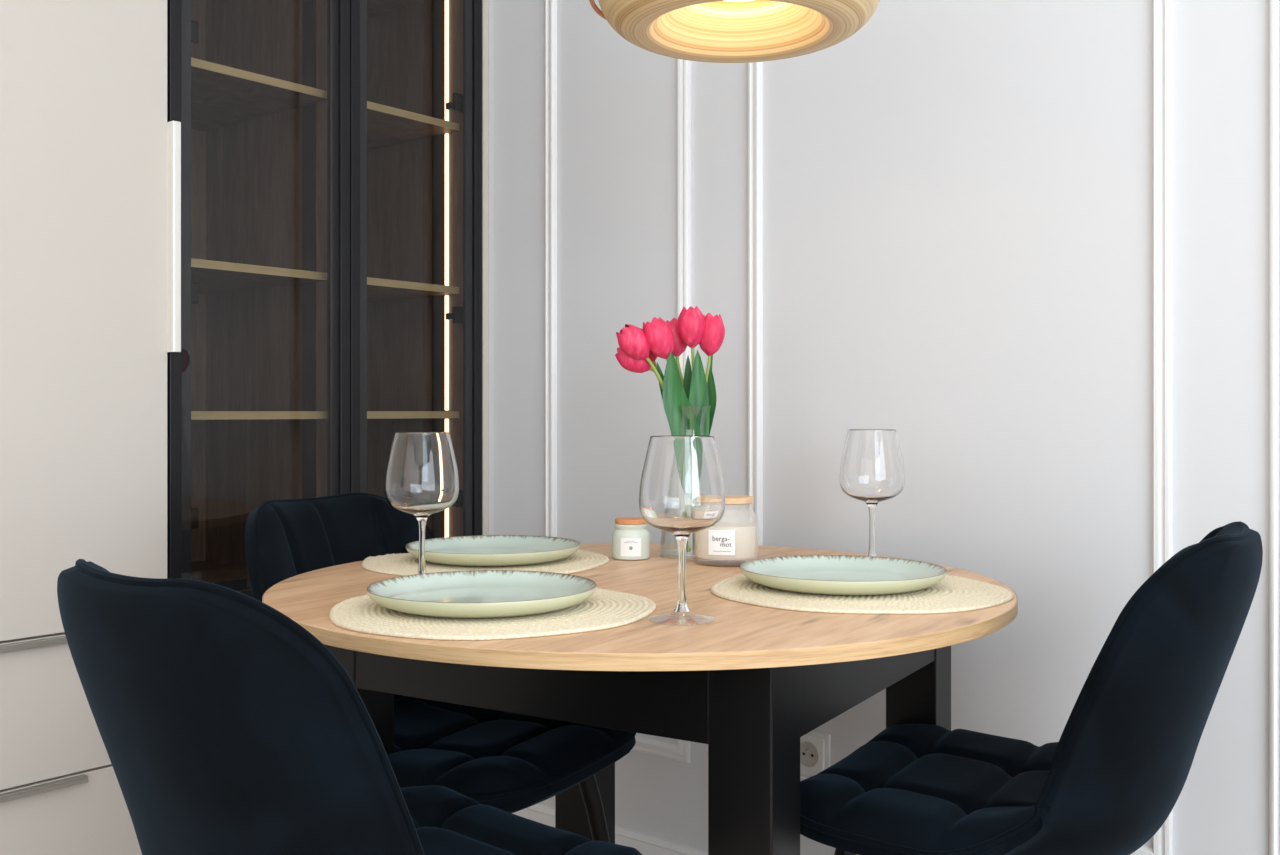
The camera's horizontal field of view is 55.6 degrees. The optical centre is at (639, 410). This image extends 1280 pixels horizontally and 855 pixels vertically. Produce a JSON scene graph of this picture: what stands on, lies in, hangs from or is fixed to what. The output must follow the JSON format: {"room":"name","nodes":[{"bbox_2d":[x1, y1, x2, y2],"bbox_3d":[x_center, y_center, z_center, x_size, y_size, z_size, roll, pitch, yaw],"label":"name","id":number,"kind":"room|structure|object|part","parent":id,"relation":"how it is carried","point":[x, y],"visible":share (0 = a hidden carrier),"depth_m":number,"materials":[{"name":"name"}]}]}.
{"room":"dining room","nodes":[
{"label":"dining room","id":0,"kind":"room"},
{"bbox_2d":[489,0,1268,854],"bbox_3d":[1.149,-0.333,1.849,5.353,2.686,0.155,0,0,39],"label":"wall","id":1,"kind":"structure","parent":0,"point":[957,194],"depth_m":2.23,"materials":[{"name":"paint"}]},
{"bbox_2d":[512,804,707,854],"bbox_3d":[1.343,0.969,1.583,4.409,0.083,0.019,0,0,39],"label":"baseboard","id":2,"kind":"structure","parent":1,"relation":"attached to","point":[646,844],"depth_m":2.66,"materials":[{"name":"paint"}]},
{"bbox_2d":[545,0,690,762],"bbox_3d":[-0.059,-0.341,2.713,0.418,2.179,0.014,0,0,39],"label":"trim","id":3,"kind":"structure","parent":1,"relation":"attached to","point":[681,752],"depth_m":2.83,"materials":[{"name":"paint"}]},
{"bbox_2d":[800,731,829,775],"bbox_3d":[0.332,0.676,2.394,0.088,0.088,0.020,0,0,39],"label":"wall socket","id":4,"kind":"object","parent":1,"relation":"attached to","point":[814,746],"visible":0.74,"depth_m":2.38,"materials":[{"name":"white plastic"}]},
{"bbox_3d":[0.333,0.676,2.396,0.068,0.068,0.006,0,0,39],"label":"plate","id":5,"kind":"part","parent":4,"relation":"part of","materials":[{"name":"white plastic"}]},
{"bbox_2d":[748,0,1171,854],"bbox_3d":[0.542,-0.341,2.230,0.822,2.179,0.014,0,0,39],"label":"trim","id":6,"kind":"structure","parent":1,"relation":"attached to","point":[1161,9],"depth_m":1.98,"materials":[{"name":"paint"}]},
{"bbox_2d":[1269,0,1279,854],"bbox_3d":[1.299,-0.341,1.620,0.834,2.179,0.014,0,0,39],"label":"trim","id":7,"kind":"structure","parent":1,"relation":"attached to","point":[1274,5],"depth_m":1.87,"materials":[{"name":"paint"}]},
{"bbox_3d":[-0.378,-1.738,-0.049,5.353,0.123,5.024,0,0,39],"label":"ceiling","id":8,"kind":"structure","parent":0,"visible":0},
{"bbox_2d":[589,0,879,62],"bbox_3d":[0.137,-1.113,1.772,0.426,1.124,0.417,0,0,34],"label":"pendant lamp","id":9,"kind":"object","parent":8,"relation":"hanging from","point":[712,31],"visible":1,"depth_m":1.83,"materials":[{"name":"brown wood"}]},
{"bbox_2d":[729,0,751,1],"bbox_3d":[0.144,-0.625,1.770,0.142,0.013,0.142,0,0,0],"label":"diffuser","id":10,"kind":"object","parent":9,"relation":"attached to","point":[729,0],"depth_m":1.83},
{"bbox_3d":[-0.378,1.071,-0.049,5.353,0.123,5.024,0,0,39],"label":"floor","id":11,"kind":"structure","parent":0,"visible":0},
{"bbox_2d":[0,632,141,854],"bbox_3d":[-1.368,0.703,2.167,0.580,0.613,0.817,0,0,39],"label":"base cabinet","id":12,"kind":"object","parent":11,"relation":"on","point":[61,793],"visible":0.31,"depth_m":2.14,"materials":[{"name":"beige laminate"}]},
{"bbox_3d":[-1.149,0.405,1.991,0.018,0.011,0.492,0,0,39],"label":"handle","id":13,"kind":"part","parent":12,"relation":"part of","materials":[{"name":"silver metal"}]},
{"bbox_3d":[-1.149,0.659,1.991,0.018,0.011,0.492,0,0,39],"label":"handle","id":14,"kind":"part","parent":12,"relation":"part of","materials":[{"name":"silver metal"}]},
{"bbox_3d":[-1.163,0.523,2.002,0.021,0.250,0.815,0,0,39],"label":"drawer","id":15,"kind":"part","parent":12,"relation":"part of","materials":[{"name":"beige paint"}]},
{"bbox_3d":[-1.163,0.779,2.002,0.021,0.254,0.815,0,0,39],"label":"drawer","id":16,"kind":"part","parent":12,"relation":"part of","materials":[{"name":"beige paint"}]},
{"bbox_2d":[0,0,180,640],"bbox_3d":[-1.361,-0.508,2.171,0.586,1.805,0.831,0,0,39],"label":"tall cabinet","id":17,"kind":"object","parent":12,"relation":"on","point":[90,154],"visible":0.91,"depth_m":2.19,"materials":[{"name":"beige paint"}]},
{"bbox_3d":[-0.888,-0.331,2.312,0.027,0.438,0.016,0,0,39],"label":"handle","id":18,"kind":"part","parent":17,"relation":"part of","materials":[{"name":"silver metal"}]},
{"bbox_2d":[167,0,488,596],"bbox_3d":[-0.853,-0.200,2.821,0.564,2.420,0.839,0,0,39],"label":"display cabinet","id":19,"kind":"object","parent":11,"relation":"on","point":[335,153],"visible":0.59,"depth_m":2.87,"materials":[{"name":"brown wood"}]},
{"bbox_2d":[191,267,325,293],"bbox_3d":[-1.000,-0.296,2.680,0.490,0.017,0.395,0,0,39],"label":"shelf","id":20,"kind":"object","parent":19,"relation":"attached to","point":[211,280],"depth_m":2.67,"materials":[{"name":"brown wood"}]},
{"bbox_3d":[-0.772,-0.510,2.489,0.020,1.801,0.423,0,0,39],"label":"door","id":21,"kind":"part","parent":19,"relation":"part of","materials":[{"name":"black glass"}]},
{"bbox_2d":[191,66,326,131],"bbox_3d":[-1.000,-0.696,2.680,0.490,0.017,0.395,0,0,39],"label":"shelf","id":22,"kind":"object","parent":19,"relation":"attached to","point":[223,98],"depth_m":2.68,"materials":[{"name":"brown wood"}]},
{"bbox_3d":[-0.773,-0.510,2.490,0.009,1.737,0.373,0,0,39],"label":"frame","id":23,"kind":"part","parent":19,"relation":"part of","materials":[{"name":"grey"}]},
{"bbox_2d":[302,0,315,498],"bbox_3d":[-0.742,-0.512,2.724,0.048,1.755,0.003,0,0,39],"label":"light","id":24,"kind":"object","parent":19,"relation":"attached to","point":[308,6],"depth_m":2.72,"materials":[{"name":"black"}]},
{"bbox_2d":[367,0,427,19],"bbox_3d":[-0.750,-1.039,2.991,0.490,0.017,0.364,0,0,39],"label":"shelf","id":25,"kind":"object","parent":19,"relation":"attached to","point":[376,9],"depth_m":3.10,"materials":[{"name":"brown wood"}]},
{"bbox_2d":[367,285,454,301],"bbox_3d":[-0.750,-0.296,2.991,0.490,0.017,0.364,0,0,39],"label":"shelf","id":26,"kind":"object","parent":19,"relation":"attached to","point":[375,293],"depth_m":2.97,"materials":[{"name":"brown wood"}]},
{"bbox_2d":[367,109,457,149],"bbox_3d":[-0.750,-0.696,2.991,0.490,0.017,0.364,0,0,39],"label":"shelf","id":27,"kind":"object","parent":19,"relation":"attached to","point":[387,129],"depth_m":2.98,"materials":[{"name":"brown wood"}]},
{"bbox_3d":[-0.514,-0.510,2.809,0.020,1.801,0.392,0,0,39],"label":"door","id":28,"kind":"part","parent":19,"relation":"part of","materials":[{"name":"black glass"}]},
{"bbox_3d":[-0.516,-0.510,2.810,0.009,1.737,0.342,0,0,39],"label":"frame","id":29,"kind":"part","parent":19,"relation":"part of","materials":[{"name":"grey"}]},
{"bbox_2d":[432,0,448,537],"bbox_3d":[-0.497,-0.512,3.020,0.047,1.755,0.040,0,0,0],"label":"light","id":30,"kind":"object","parent":19,"relation":"attached to","point":[440,8],"depth_m":3.02,"materials":[{"name":"white metal"}]},
{"bbox_2d":[57,559,641,854],"bbox_3d":[-0.303,0.579,1.321,0.523,0.864,0.578,0,0,42],"label":"dining chair","id":31,"kind":"object","parent":11,"relation":"on","point":[225,725],"visible":1,"depth_m":1.07,"materials":[{"name":"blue fabric"}]},
{"bbox_3d":[-0.417,0.323,1.194,0.463,0.346,0.189,0,0,42],"label":"backrest","id":32,"kind":"part","parent":31,"relation":"part of","materials":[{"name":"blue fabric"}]},
{"bbox_3d":[-0.254,0.499,1.376,0.511,0.084,0.419,0,0,42],"label":"seat","id":33,"kind":"part","parent":31,"relation":"part of","materials":[{"name":"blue fabric"}]},
{"bbox_2d":[245,492,635,841],"bbox_3d":[-0.333,0.579,1.973,0.578,0.864,0.523,0,0,27],"label":"dining chair","id":34,"kind":"object","parent":11,"relation":"on","point":[505,761],"visible":0.48,"depth_m":1.92,"materials":[{"name":"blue fabric"}]},
{"bbox_3d":[-0.484,0.323,2.051,0.189,0.346,0.463,0,0,27],"label":"backrest","id":35,"kind":"part","parent":34,"relation":"part of","materials":[{"name":"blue fabric"}]},
{"bbox_3d":[-0.268,0.499,1.939,0.419,0.084,0.511,0,0,28],"label":"seat","id":36,"kind":"part","parent":34,"relation":"part of","materials":[{"name":"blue fabric"}]},
{"bbox_3d":[-0.053,0.792,2.018,0.121,0.437,0.030,0,0,-21],"label":"leg","id":37,"kind":"part","parent":34,"relation":"part of","materials":[{"name":"black metal"}]},
{"bbox_2d":[262,543,1017,854],"bbox_3d":[0.000,0.635,1.852,1.100,0.750,1.100,0,0,0],"label":"dining table","id":38,"kind":"object","parent":11,"relation":"on","point":[746,684],"visible":0.58,"depth_m":1.49,"materials":[{"name":"brown wood"}]},
{"bbox_3d":[-0.424,0.645,1.800,0.084,0.730,0.084,0,0,31],"label":"leg","id":39,"kind":"part","parent":38,"relation":"part of","materials":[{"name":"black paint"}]},
{"bbox_2d":[385,432,458,573],"bbox_3d":[-0.320,0.146,1.784,0.107,0.228,0.107,0,0,0],"label":"wine glass","id":40,"kind":"object","parent":38,"relation":"on","point":[422,480],"visible":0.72,"depth_m":1.74,"materials":[{"name":"clear glass"}]},
{"bbox_3d":[-0.320,0.204,1.784,0.020,0.088,0.020,0,0,0],"label":"stem","id":41,"kind":"part","parent":40,"relation":"part of","materials":[{"name":"clear glass"}]},
{"bbox_2d":[385,432,458,520],"bbox_3d":[-0.320,0.096,1.784,0.107,0.129,0.107,0,0,0],"label":"bowl","id":42,"kind":"object","parent":40,"relation":"on","point":[422,480],"depth_m":1.74,"materials":[{"name":"clear glass"}]},
{"bbox_2d":[362,550,608,575],"bbox_3d":[-0.265,0.257,2.090,0.424,0.006,0.422,0,0,31],"label":"placemat","id":43,"kind":"object","parent":38,"relation":"on","point":[404,564],"visible":0.29,"depth_m":2.00,"materials":[{"name":"fabric"}]},
{"bbox_2d":[405,535,580,565],"bbox_3d":[-0.251,0.241,2.086,0.299,0.026,0.299,0,0,29],"label":"dinner plate","id":44,"kind":"object","parent":43,"relation":"on","point":[478,550],"visible":0.98,"depth_m":2.14,"materials":[{"name":"green ceramic"}]},
{"bbox_2d":[329,588,655,640],"bbox_3d":[-0.191,0.257,1.584,0.424,0.006,0.422,0,0,0],"label":"placemat","id":45,"kind":"object","parent":38,"relation":"on","point":[604,609],"visible":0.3,"depth_m":1.48,"materials":[{"name":"wicker"}]},
{"bbox_2d":[366,570,596,617],"bbox_3d":[-0.206,0.241,1.593,0.299,0.026,0.299,0,0,0],"label":"dinner plate","id":46,"kind":"object","parent":45,"relation":"on","point":[472,593],"visible":1,"depth_m":1.63,"materials":[{"name":"green ceramic"}]},
{"bbox_3d":[-0.105,0.645,2.332,0.084,0.730,0.084,0,0,31],"label":"leg","id":47,"kind":"part","parent":38,"relation":"part of","materials":[{"name":"black paint"}]},
{"bbox_2d":[612,517,649,560],"bbox_3d":[-0.016,0.225,2.141,0.067,0.070,0.068,0,0,-4],"label":"candle jar","id":48,"kind":"object","parent":38,"relation":"on","point":[630,538],"visible":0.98,"depth_m":2.11,"materials":[{"name":"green glass"}]},
{"bbox_3d":[-0.016,0.194,2.141,0.056,0.008,0.056,0,0,-4],"label":"lid","id":49,"kind":"part","parent":48,"relation":"part of","materials":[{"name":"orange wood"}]},
{"bbox_2d":[639,436,724,625],"bbox_3d":[0.052,0.146,1.511,0.107,0.228,0.107,0,0,0],"label":"wine glass","id":50,"kind":"object","parent":38,"relation":"on","point":[682,490],"visible":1,"depth_m":1.47,"materials":[{"name":"clear glass"}]},
{"bbox_3d":[0.052,0.204,1.511,0.020,0.088,0.020,0,0,0],"label":"stem","id":51,"kind":"part","parent":50,"relation":"part of","materials":[{"name":"clear glass"}]},
{"bbox_2d":[639,436,724,540],"bbox_3d":[0.052,0.096,1.511,0.107,0.129,0.107,0,0,0],"label":"bowl","id":52,"kind":"object","parent":50,"relation":"on","point":[682,490],"depth_m":1.47,"materials":[{"name":"clear glass"}]},
{"bbox_2d":[659,406,712,559],"bbox_3d":[0.093,0.126,2.174,0.118,0.269,0.118,0,0,0],"label":"glass vase","id":53,"kind":"object","parent":38,"relation":"on","point":[691,553],"visible":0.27,"depth_m":2.16,"materials":[{"name":"clear glass"}]},
{"bbox_2d":[615,347,690,550],"bbox_3d":[0.023,0.065,2.170,0.136,0.373,0.048,0,0,0],"label":"tulip","id":54,"kind":"object","parent":53,"relation":"in","point":[628,363],"visible":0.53,"depth_m":2.15,"materials":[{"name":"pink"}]},
{"bbox_3d":[0.054,0.086,2.170,0.077,0.330,0.009,0,0,-11],"label":"stem","id":55,"kind":"part","parent":54,"relation":"part of","materials":[{"name":"green plant"}]},
{"bbox_2d":[616,324,695,551],"bbox_3d":[0.027,0.049,2.159,0.147,0.405,0.051,0,0,-24],"label":"tulip","id":56,"kind":"object","parent":53,"relation":"in","point":[632,340],"visible":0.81,"depth_m":2.12,"materials":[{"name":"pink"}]},
{"bbox_3d":[0.056,0.078,2.157,0.097,0.348,0.008,0,0,-15],"label":"stem","id":57,"kind":"part","parent":56,"relation":"part of","materials":[{"name":"green plant"}]},
{"bbox_2d":[640,328,686,550],"bbox_3d":[0.038,0.048,2.197,0.104,0.406,0.048,0,0,0],"label":"tulip","id":58,"kind":"object","parent":53,"relation":"in","point":[652,356],"visible":0.12,"depth_m":2.18,"materials":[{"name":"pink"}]},
{"bbox_2d":[643,317,700,551],"bbox_3d":[0.057,0.042,2.152,0.104,0.418,0.054,0,0,0],"label":"tulip","id":59,"kind":"object","parent":53,"relation":"in","point":[659,334],"visible":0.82,"depth_m":2.14,"materials":[{"name":"green"}]},
{"bbox_3d":[0.070,0.078,2.158,0.049,0.348,0.017,0,0,-25],"label":"stem","id":60,"kind":"part","parent":59,"relation":"part of","materials":[{"name":"green plant"}]},
{"bbox_2d":[666,318,693,550],"bbox_3d":[0.069,0.042,2.194,0.064,0.420,0.051,0,0,43],"label":"tulip","id":61,"kind":"object","parent":53,"relation":"in","point":[680,346],"visible":0.35,"depth_m":2.19,"materials":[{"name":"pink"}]},
{"bbox_3d":[0.083,0.075,2.191,0.037,0.352,0.009,0,0,17],"label":"stem","id":62,"kind":"part","parent":61,"relation":"part of","materials":[{"name":"green plant"}]},
{"bbox_2d":[677,306,709,435],"bbox_3d":[0.092,0.032,2.161,0.050,0.438,0.051,0,0,-21],"label":"tulip","id":63,"kind":"object","parent":53,"relation":"in","point":[691,321],"visible":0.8,"depth_m":2.15,"materials":[{"name":"green"}]},
{"bbox_3d":[0.100,0.069,2.168,0.008,0.366,0.021,0,0,43],"label":"stem","id":64,"kind":"part","parent":63,"relation":"part of","materials":[{"name":"green plant"}]},
{"bbox_2d":[699,313,724,434],"bbox_3d":[0.127,0.038,2.174,0.050,0.427,0.051,0,0,0],"label":"tulip","id":65,"kind":"object","parent":53,"relation":"in","point":[711,342],"visible":0.6,"depth_m":2.16,"materials":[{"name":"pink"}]},
{"bbox_3d":[0.116,0.075,2.176,0.024,0.352,0.008,0,0,7],"label":"stem","id":66,"kind":"part","parent":65,"relation":"part of","materials":[{"name":"green plant"}]},
{"bbox_2d":[696,495,756,559],"bbox_3d":[0.147,0.203,2.071,0.111,0.114,0.111,0,0,0],"label":"candle jar","id":67,"kind":"object","parent":38,"relation":"on","point":[723,540],"visible":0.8,"depth_m":2.03,"materials":[{"name":"clear glass"}]},
{"bbox_3d":[0.147,0.151,2.071,0.095,0.010,0.095,0,0,0],"label":"lid","id":68,"kind":"part","parent":67,"relation":"part of","materials":[{"name":"brown wood"}]},
{"bbox_3d":[0.138,0.645,1.463,0.084,0.730,0.084,0,0,31],"label":"leg","id":69,"kind":"part","parent":38,"relation":"part of","materials":[{"name":"black paint"}]},
{"bbox_2d":[711,574,1013,613],"bbox_3d":[0.320,0.257,1.758,0.422,0.006,0.424,0,0,16],"label":"placemat","id":70,"kind":"object","parent":38,"relation":"on","point":[952,593],"visible":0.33,"depth_m":1.65,"materials":[{"name":"wicker"}]},
{"bbox_2d":[740,555,946,594],"bbox_3d":[0.295,0.241,1.776,0.299,0.026,0.299,0,0,-30],"label":"dinner plate","id":71,"kind":"object","parent":70,"relation":"on","point":[814,574],"visible":1,"depth_m":1.82,"materials":[{"name":"green ceramic"}]},
{"bbox_2d":[840,429,904,556],"bbox_3d":[0.388,0.145,2.031,0.111,0.228,0.111,0,0,0],"label":"wine glass","id":72,"kind":"object","parent":38,"relation":"on","point":[872,472],"visible":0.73,"depth_m":1.99,"materials":[{"name":"clear glass"}]},
{"bbox_3d":[0.388,0.204,2.031,0.020,0.088,0.020,0,0,0],"label":"stem","id":73,"kind":"part","parent":72,"relation":"part of","materials":[{"name":"clear glass"}]},
{"bbox_2d":[840,429,904,506],"bbox_3d":[0.388,0.096,2.031,0.107,0.129,0.107,0,0,0],"label":"bowl","id":74,"kind":"object","parent":72,"relation":"on","point":[872,472],"depth_m":1.99,"materials":[{"name":"clear glass"}]},
{"bbox_3d":[0.457,0.645,1.994,0.084,0.730,0.084,0,0,31],"label":"leg","id":75,"kind":"part","parent":38,"relation":"part of","materials":[{"name":"black paint"}]},
{"bbox_2d":[800,521,1262,854],"bbox_3d":[0.524,0.579,1.657,0.578,0.864,0.523,0,0,32],"label":"dining chair","id":76,"kind":"object","parent":11,"relation":"on","point":[1121,761],"visible":0.98,"depth_m":1.44,"materials":[{"name":"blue fabric"}]},
{"bbox_3d":[0.240,0.792,1.635,0.121,0.437,0.030,0,0,-16],"label":"leg","id":77,"kind":"part","parent":76,"relation":"part of","materials":[{"name":"black metal"}]},
{"bbox_3d":[0.462,0.499,1.696,0.419,0.084,0.511,0,0,32],"label":"seat","id":78,"kind":"part","parent":76,"relation":"part of","materials":[{"name":"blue fabric"}]},
{"bbox_3d":[0.668,0.323,1.566,0.189,0.346,0.463,0,0,32],"label":"backrest","id":79,"kind":"part","parent":76,"relation":"part of","materials":[{"name":"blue fabric"}]}
]}

